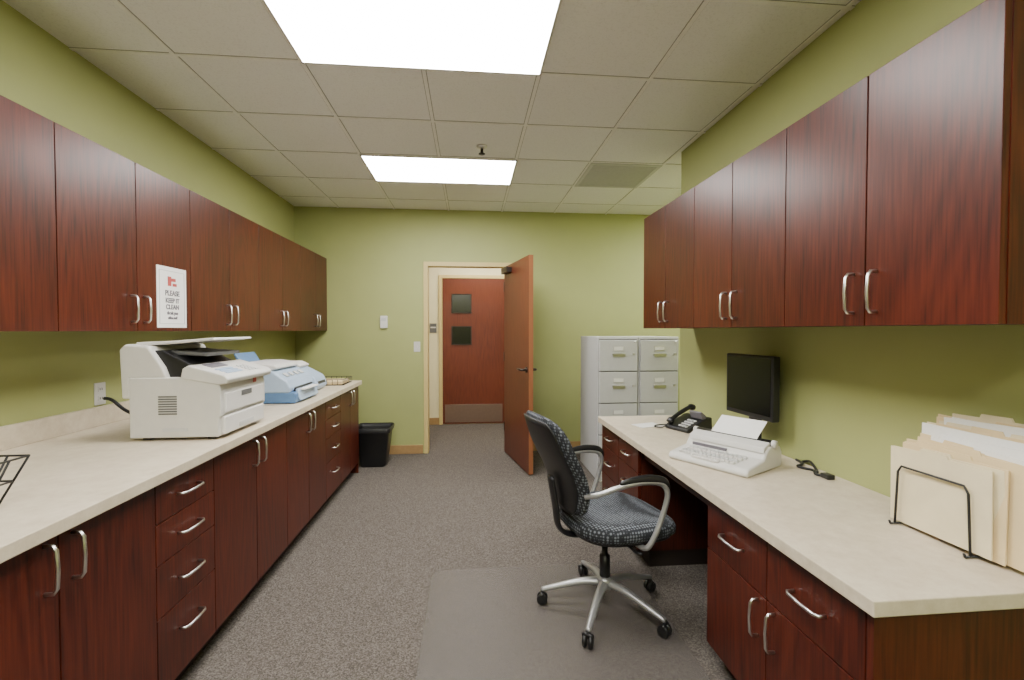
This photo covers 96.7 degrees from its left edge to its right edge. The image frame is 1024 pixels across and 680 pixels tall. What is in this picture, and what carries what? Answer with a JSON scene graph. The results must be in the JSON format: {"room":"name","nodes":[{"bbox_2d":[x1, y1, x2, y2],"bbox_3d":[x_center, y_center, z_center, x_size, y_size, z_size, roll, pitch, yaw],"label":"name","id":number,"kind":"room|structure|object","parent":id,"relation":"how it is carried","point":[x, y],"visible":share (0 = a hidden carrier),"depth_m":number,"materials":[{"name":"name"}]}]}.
{"room":"office work room","nodes":[
{"label":"office work room","id":0,"kind":"room"},
{"bbox_2d":[0,0,295,425],"bbox_3d":[-2.136,-0.016,1.596,0.100,2.775,7.170,0,1,-5],"label":"wall","id":1,"kind":"structure","parent":0,"point":[43,374],"depth_m":2.34,"materials":[{"name":"green paint"}]},
{"bbox_2d":[0,400,129,450],"bbox_3d":[-2.094,0.406,1.829,0.020,0.098,5.210,0,1,-5],"label":"backsplash","id":2,"kind":"structure","parent":1,"relation":"attached to","point":[27,432],"depth_m":2.12,"materials":[{"name":"beige laminate"}]},
{"bbox_2d":[94,382,105,405],"bbox_3d":[-2.152,0.280,2.379,0.010,0.116,0.072,0,1,-5],"label":"wall outlet","id":3,"kind":"object","parent":1,"relation":"attached to","point":[99,388],"visible":1,"depth_m":2.37,"materials":[{"name":"white plastic"}]},
{"bbox_2d":[0,95,326,330],"bbox_3d":[-1.982,-0.452,2.554,0.382,0.803,5.018,0,1,-5],"label":"upper cabinet","id":4,"kind":"object","parent":1,"relation":"attached to","point":[85,227],"visible":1,"depth_m":2.05,"materials":[{"name":"brown wood"}]},
{"bbox_2d":[156,264,186,327],"bbox_3d":[-1.814,-0.226,2.429,0.004,0.320,0.240,0,1,-5],"label":"posted notice","id":5,"kind":"object","parent":4,"relation":"attached to","point":[170,282],"visible":1,"depth_m":2.42,"materials":[{"name":"paper"}]},
{"bbox_2d":[3,0,860,214],"bbox_3d":[0.717,-1.459,1.829,5.830,0.100,7.170,0,1,-5],"label":"ceiling","id":6,"kind":"structure","parent":0,"point":[728,41],"depth_m":2.60,"materials":[{"name":"tile"}]},
{"bbox_2d":[262,0,561,75],"bbox_3d":[-0.429,-1.407,2.065,1.230,0.014,0.610,0,1,-5],"label":"ceiling light","id":7,"kind":"object","parent":6,"relation":"in","point":[513,37],"depth_m":2.07,"materials":[{"name":"white plastic"}]},
{"bbox_2d":[360,154,516,184],"bbox_3d":[-0.597,-1.445,3.887,1.230,0.014,0.610,0,1,-5],"label":"ceiling light","id":8,"kind":"object","parent":6,"relation":"in","point":[389,168],"depth_m":3.84,"materials":[{"name":"white plastic"}]},
{"bbox_2d":[69,0,857,213],"bbox_3d":[0.718,-1.405,1.820,5.630,0.006,6.950,0,1,-5],"label":"grid","id":9,"kind":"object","parent":6,"relation":"attached to","point":[849,6],"depth_m":2.75,"materials":[{"name":"beige metal"}]},
{"bbox_2d":[477,144,486,155],"bbox_3d":[-0.225,-1.411,3.385,0.080,0.060,0.080,0,1,-5],"label":"sprinkler","id":10,"kind":"object","parent":6,"relation":"hanging from","point":[480,146],"depth_m":3.37,"materials":[{"name":"metal"}]},
{"bbox_2d":[574,163,662,187],"bbox_3d":[0.916,-1.449,4.027,0.600,0.012,0.600,0,1,-5],"label":"ceiling air vent","id":11,"kind":"object","parent":6,"relation":"in","point":[606,175],"depth_m":3.99,"materials":[{"name":"beige metal"}]},
{"bbox_2d":[179,423,734,679],"bbox_3d":[0.642,1.399,2.700,5.830,0.100,8.800,0,1,-5],"label":"floor","id":12,"kind":"structure","parent":0,"point":[435,564],"depth_m":2.39,"materials":[{"name":"carpet"}]},
{"bbox_2d":[0,380,361,679],"bbox_3d":[-1.671,0.860,1.878,0.870,1.009,5.210,0,1,-5],"label":"base cabinet","id":13,"kind":"object","parent":12,"relation":"on","point":[123,557],"visible":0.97,"depth_m":1.67,"materials":[{"name":"brown wood"}]},
{"bbox_2d":[0,380,361,563],"bbox_3d":[-1.674,0.473,1.869,0.863,0.039,5.210,0,1,-5],"label":"countertop","id":14,"kind":"structure","parent":13,"relation":"on","point":[66,481],"depth_m":1.63,"materials":[{"name":"beige laminate"}]},
{"bbox_2d":[0,454,29,503],"bbox_3d":[-1.512,0.399,1.155,0.286,0.136,0.286,0,1,-5],"label":"desk organizer","id":15,"kind":"object","parent":14,"relation":"on","point":[20,456],"visible":1,"depth_m":1.28,"materials":[{"name":"black metal"}]},
{"bbox_2d":[103,337,270,439],"bbox_3d":[-1.706,0.216,2.230,0.825,0.459,0.455,0,1,-5],"label":"printer","id":16,"kind":"object","parent":14,"relation":"on","point":[179,388],"visible":1,"depth_m":2.04,"materials":[{"name":"white plastic"}]},
{"bbox_2d":[158,396,176,414],"bbox_3d":[-1.532,0.291,2.024,0.078,0.083,0.004,0,1,-5],"label":"vent","id":17,"kind":"object","parent":16,"relation":"attached to","point":[167,405],"depth_m":2.02,"materials":[{"name":"beige plastic"}]},
{"bbox_2d":[137,337,250,344],"bbox_3d":[-1.547,0.004,2.248,0.332,0.037,0.360,0,1,-5],"label":"document tray","id":18,"kind":"object","parent":16,"relation":"on","point":[205,340],"depth_m":2.08,"materials":[{"name":"white plastic"}]},
{"bbox_2d":[172,348,238,355],"bbox_3d":[-1.544,0.056,2.249,0.234,0.033,0.300,0,1,-5],"label":"document tray","id":19,"kind":"object","parent":16,"relation":"on","point":[177,351],"depth_m":2.18,"materials":[{"name":"white plastic"}]},
{"bbox_2d":[224,383,263,412],"bbox_3d":[-1.326,0.283,2.264,0.012,0.091,0.380,0,1,-5],"label":"tray","id":20,"kind":"object","parent":16,"relation":"on","point":[243,397],"depth_m":2.23,"materials":[{"name":"white plastic"}]},
{"bbox_2d":[234,352,318,403],"bbox_3d":[-1.671,0.255,3.256,0.472,0.334,0.460,0,1,-5],"label":"printer","id":21,"kind":"object","parent":14,"relation":"on","point":[286,382],"visible":0.75,"depth_m":3.11,"materials":[{"name":"blue plastic"}]},
{"bbox_2d":[263,386,316,403],"bbox_3d":[-1.655,0.385,3.253,0.371,0.075,0.435,0,1,-5],"label":"paper tray","id":22,"kind":"object","parent":21,"relation":"on","point":[272,396],"depth_m":3.05,"materials":[{"name":"blue plastic"}]},
{"bbox_2d":[296,361,326,389],"bbox_3d":[-1.755,0.294,3.772,0.356,0.236,0.260,0,1,-5],"label":"printer","id":23,"kind":"object","parent":14,"relation":"on","point":[318,378],"visible":0.34,"depth_m":3.77,"materials":[{"name":"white plastic"}]},
{"bbox_2d":[296,361,308,367],"bbox_3d":[-1.814,0.203,3.764,0.192,0.054,0.220,0,1,-5],"label":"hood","id":24,"kind":"object","parent":23,"relation":"attached to","point":[301,364],"depth_m":3.77,"materials":[{"name":"white plastic"}]},
{"bbox_2d":[324,376,351,385],"bbox_3d":[-1.687,0.376,4.202,0.334,0.055,0.305,0,1,-5],"label":"tray","id":25,"kind":"object","parent":14,"relation":"on","point":[330,382],"visible":0.55,"depth_m":4.09,"materials":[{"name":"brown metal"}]},
{"bbox_2d":[359,422,393,467],"bbox_3d":[-1.442,1.101,4.772,0.372,0.408,0.332,0,1,-5],"label":"waste bin","id":26,"kind":"object","parent":12,"relation":"on","point":[374,438],"visible":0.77,"depth_m":4.65,"materials":[{"name":"black plastic"}]},
{"bbox_2d":[580,336,637,480],"bbox_3d":[0.961,0.637,4.562,0.390,1.345,0.680,0,1,-5],"label":"filing cabinet","id":27,"kind":"object","parent":12,"relation":"on","point":[609,364],"visible":0.59,"depth_m":4.25,"materials":[{"name":"grey metal"}]},
{"bbox_2d":[628,336,677,415],"bbox_3d":[1.355,0.636,4.598,0.390,1.345,0.680,0,1,-5],"label":"filing cabinet","id":28,"kind":"object","parent":12,"relation":"on","point":[657,355],"visible":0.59,"depth_m":4.27,"materials":[{"name":"grey metal"}]},
{"bbox_2d":[598,415,1023,679],"bbox_3d":[1.079,0.977,2.287,0.671,0.759,2.345,0,1,-5],"label":"built-in desk","id":29,"kind":"object","parent":12,"relation":"on","point":[809,577],"visible":0.76,"depth_m":1.42,"materials":[{"name":"beige laminate"}]},
{"bbox_2d":[631,422,663,427],"bbox_3d":[0.921,0.578,3.090,0.180,0.003,0.120,0,1,-22],"label":"paper","id":30,"kind":"object","parent":29,"relation":"on","point":[651,424],"visible":0.79,"depth_m":3.07,"materials":[{"name":"white paper"}]},
{"bbox_2d":[654,404,711,432],"bbox_3d":[1.114,0.507,2.986,0.277,0.150,0.264,-1,1,-25],"label":"desk telephone","id":31,"kind":"object","parent":29,"relation":"on","point":[685,423],"visible":0.99,"depth_m":2.94,"materials":[{"name":"black plastic"}]},
{"bbox_2d":[669,415,780,477],"bbox_3d":[1.036,0.497,2.229,0.323,0.200,0.414,-1,1,-36],"label":"typewriter","id":32,"kind":"object","parent":29,"relation":"on","point":[733,445],"visible":1,"depth_m":2.19,"materials":[{"name":"white plastic"}]},
{"bbox_2d":[726,353,779,437],"bbox_3d":[1.306,0.336,2.450,0.140,0.514,0.370,0,1,-9],"label":"computer monitor","id":33,"kind":"object","parent":29,"relation":"on","point":[753,381],"visible":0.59,"depth_m":2.39,"materials":[{"name":"black plastic"}]},
{"bbox_2d":[795,458,834,479],"bbox_3d":[1.371,0.585,2.105,0.078,0.030,0.298,0,1,7],"label":"power cable","id":34,"kind":"object","parent":29,"relation":"on","point":[825,475],"visible":1,"depth_m":2.07,"materials":[{"name":"black plastic"}]},
{"bbox_2d":[888,413,1023,571],"bbox_3d":[1.381,0.424,1.354,0.227,0.384,0.407,0,1,-5],"label":"file","id":35,"kind":"object","parent":29,"relation":"on","point":[960,484],"visible":1,"depth_m":1.33,"materials":[{"name":"beige paper"}]},
{"bbox_3d":[0.191,1.361,1.985,1.180,0.004,1.460,0,1,-5],"label":"chair mat","id":36,"kind":"object","parent":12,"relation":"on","visible":0},
{"bbox_2d":[524,410,675,648],"bbox_3d":[0.434,0.849,2.295,0.742,1.008,0.652,0,1,-19],"label":"office chair","id":37,"kind":"object","parent":36,"relation":"on","point":[610,517],"visible":1,"depth_m":2.12,"materials":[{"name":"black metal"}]},
{"bbox_2d":[526,410,589,515],"bbox_3d":[0.200,0.584,2.191,0.203,0.473,0.450,0,1,-19],"label":"cushion","id":38,"kind":"object","parent":37,"relation":"on","point":[569,490],"depth_m":2.07,"materials":[{"name":"fabric"}]},
{"bbox_2d":[582,632,593,638],"bbox_3d":[0.337,1.308,2.014,0.057,0.027,0.020,1,1,25],"label":"hood","id":39,"kind":"object","parent":37,"relation":"attached to","point":[585,635],"depth_m":2.01,"materials":[{"name":"black plastic"}]},
{"bbox_2d":[559,491,675,544],"bbox_3d":[0.515,0.894,2.308,0.525,0.097,0.528,0,1,-19],"label":"seat cushion","id":40,"kind":"object","parent":37,"relation":"on","point":[617,518],"depth_m":2.15,"materials":[{"name":"fabric"}]},
{"bbox_2d":[660,621,668,628],"bbox_3d":[0.700,1.306,2.087,0.020,0.027,0.057,1,2,43],"label":"hood","id":41,"kind":"object","parent":37,"relation":"attached to","point":[665,624],"depth_m":2.08,"materials":[{"name":"black plastic"}]},
{"bbox_2d":[429,268,501,423],"bbox_3d":[0.082,-0.050,6.194,4.700,2.650,1.580,0,1,-5],"label":"wall","id":42,"kind":"structure","parent":0,"point":[434,273],"depth_m":6.78,"materials":[{"name":"beige paint"}]},
{"bbox_2d":[430,323,436,332],"bbox_3d":[-1.171,-0.177,6.764,0.100,0.140,0.010,0,1,-5],"label":"room sign","id":43,"kind":"object","parent":42,"relation":"attached to","point":[433,326],"visible":1,"depth_m":6.76,"materials":[{"name":"white plastic"}]},
{"bbox_2d":[429,418,438,424],"bbox_3d":[-1.654,1.214,6.747,1.140,0.100,0.012,0,1,-5],"label":"baseboard","id":44,"kind":"structure","parent":42,"relation":"attached to","point":[432,421],"depth_m":6.79,"materials":[{"name":"beige wood"}]},
{"bbox_2d":[439,275,503,424],"bbox_3d":[-0.573,0.147,6.816,1.030,2.230,0.030,0,1,-5],"label":"trim","id":45,"kind":"structure","parent":42,"relation":"attached to","point":[440,276],"depth_m":6.76,"materials":[{"name":"paint"}]},
{"bbox_2d":[442,278,503,423],"bbox_3d":[-0.573,0.168,6.821,0.920,2.168,0.019,0,1,-5],"label":"leaf","id":46,"kind":"object","parent":42,"relation":"attached to","point":[474,373],"visible":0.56,"depth_m":6.81,"materials":[{"name":"brown wood"}]},
{"bbox_2d":[451,294,471,344],"bbox_3d":[-0.751,-0.307,6.779,0.300,0.760,0.012,0,1,-5],"label":"window frames","id":47,"kind":"structure","parent":46,"relation":"attached to","point":[451,294],"depth_m":6.77,"materials":[{"name":"brown metal"}]},
{"bbox_2d":[452,295,470,311],"bbox_3d":[-0.751,-0.542,6.777,0.270,0.260,0.006,0,1,-5],"label":"window pane glass","id":48,"kind":"structure","parent":47,"relation":"attached to","point":[460,303],"depth_m":6.77,"materials":[{"name":"grey glass"}]},
{"bbox_2d":[452,327,470,343],"bbox_3d":[-0.751,-0.067,6.787,0.270,0.250,0.006,0,1,-5],"label":"window pane glass","id":49,"kind":"structure","parent":47,"relation":"attached to","point":[460,335],"depth_m":6.78,"materials":[{"name":"black glass"}]},
{"bbox_2d":[445,404,501,422],"bbox_3d":[-0.572,1.097,6.829,0.860,0.270,0.004,0,1,-5],"label":"kick plate","id":50,"kind":"object","parent":46,"relation":"attached to","point":[453,412],"visible":1,"depth_m":6.83,"materials":[{"name":"brown metal"}]},
{"bbox_2d":[294,206,679,452],"bbox_3d":[0.394,-0.095,5.368,5.630,2.775,0.120,0,1,-5],"label":"wall","id":51,"kind":"structure","parent":0,"point":[588,268],"depth_m":5.19,"materials":[{"name":"green paint"}]},
{"bbox_2d":[380,316,387,327],"bbox_3d":[-1.442,-0.202,5.121,0.080,0.140,0.030,0,1,-5],"label":"thermostat","id":52,"kind":"object","parent":51,"relation":"attached to","point":[383,319],"visible":1,"depth_m":5.11,"materials":[{"name":"white plastic"}]},
{"bbox_2d":[389,445,422,453],"bbox_3d":[-1.709,1.248,5.136,1.395,0.100,0.012,0,1,-5],"label":"baseboard","id":53,"kind":"structure","parent":51,"relation":"attached to","point":[394,449],"depth_m":5.18,"materials":[{"name":"beige wood"}]},
{"bbox_2d":[414,342,419,351],"bbox_3d":[-1.079,0.077,5.167,0.072,0.116,0.018,0,1,-5],"label":"light switch","id":54,"kind":"object","parent":51,"relation":"attached to","point":[416,344],"visible":1,"depth_m":5.17,"materials":[{"name":"white plastic"}]},
{"bbox_2d":[423,262,511,452],"bbox_3d":[-0.507,0.202,5.286,1.010,2.185,0.133,0,1,-5],"label":"trim","id":55,"kind":"structure","parent":51,"relation":"attached to","point":[426,265],"depth_m":5.19,"materials":[{"name":"paint"}]},
{"bbox_2d":[504,255,532,474],"bbox_3d":[0.058,0.233,4.814,0.044,2.118,0.902,0,1,-16],"label":"leaf","id":56,"kind":"object","parent":51,"relation":"attached to","point":[516,283],"depth_m":4.69,"materials":[{"name":"brown wood"}]},
{"bbox_2d":[501,266,511,274],"bbox_3d":[-0.071,-0.772,5.049,0.060,0.072,0.300,0,1,-16],"label":"door closer","id":57,"kind":"object","parent":56,"relation":"attached to","point":[505,270],"depth_m":4.95,"materials":[{"name":"brown metal"}]},
{"bbox_2d":[533,441,580,450],"bbox_3d":[1.607,1.241,5.442,3.205,0.100,0.012,0,1,-5],"label":"baseboard","id":58,"kind":"structure","parent":51,"relation":"attached to","point":[573,443],"depth_m":5.36,"materials":[{"name":"brown wood"}]},
{"bbox_2d":[680,0,1023,496],"bbox_3d":[2.626,-0.004,1.041,2.180,2.775,5.190,0,1,-5],"label":"wall","id":59,"kind":"structure","parent":0,"point":[850,394],"depth_m":1.96,"materials":[{"name":"green paint"}]},
{"bbox_2d":[643,0,1023,327],"bbox_3d":[1.216,-0.453,2.187,0.412,0.785,2.220,0,1,-5],"label":"upper cabinet","id":60,"kind":"object","parent":59,"relation":"attached to","point":[897,200],"visible":1,"depth_m":1.39,"materials":[{"name":"brown wood"}]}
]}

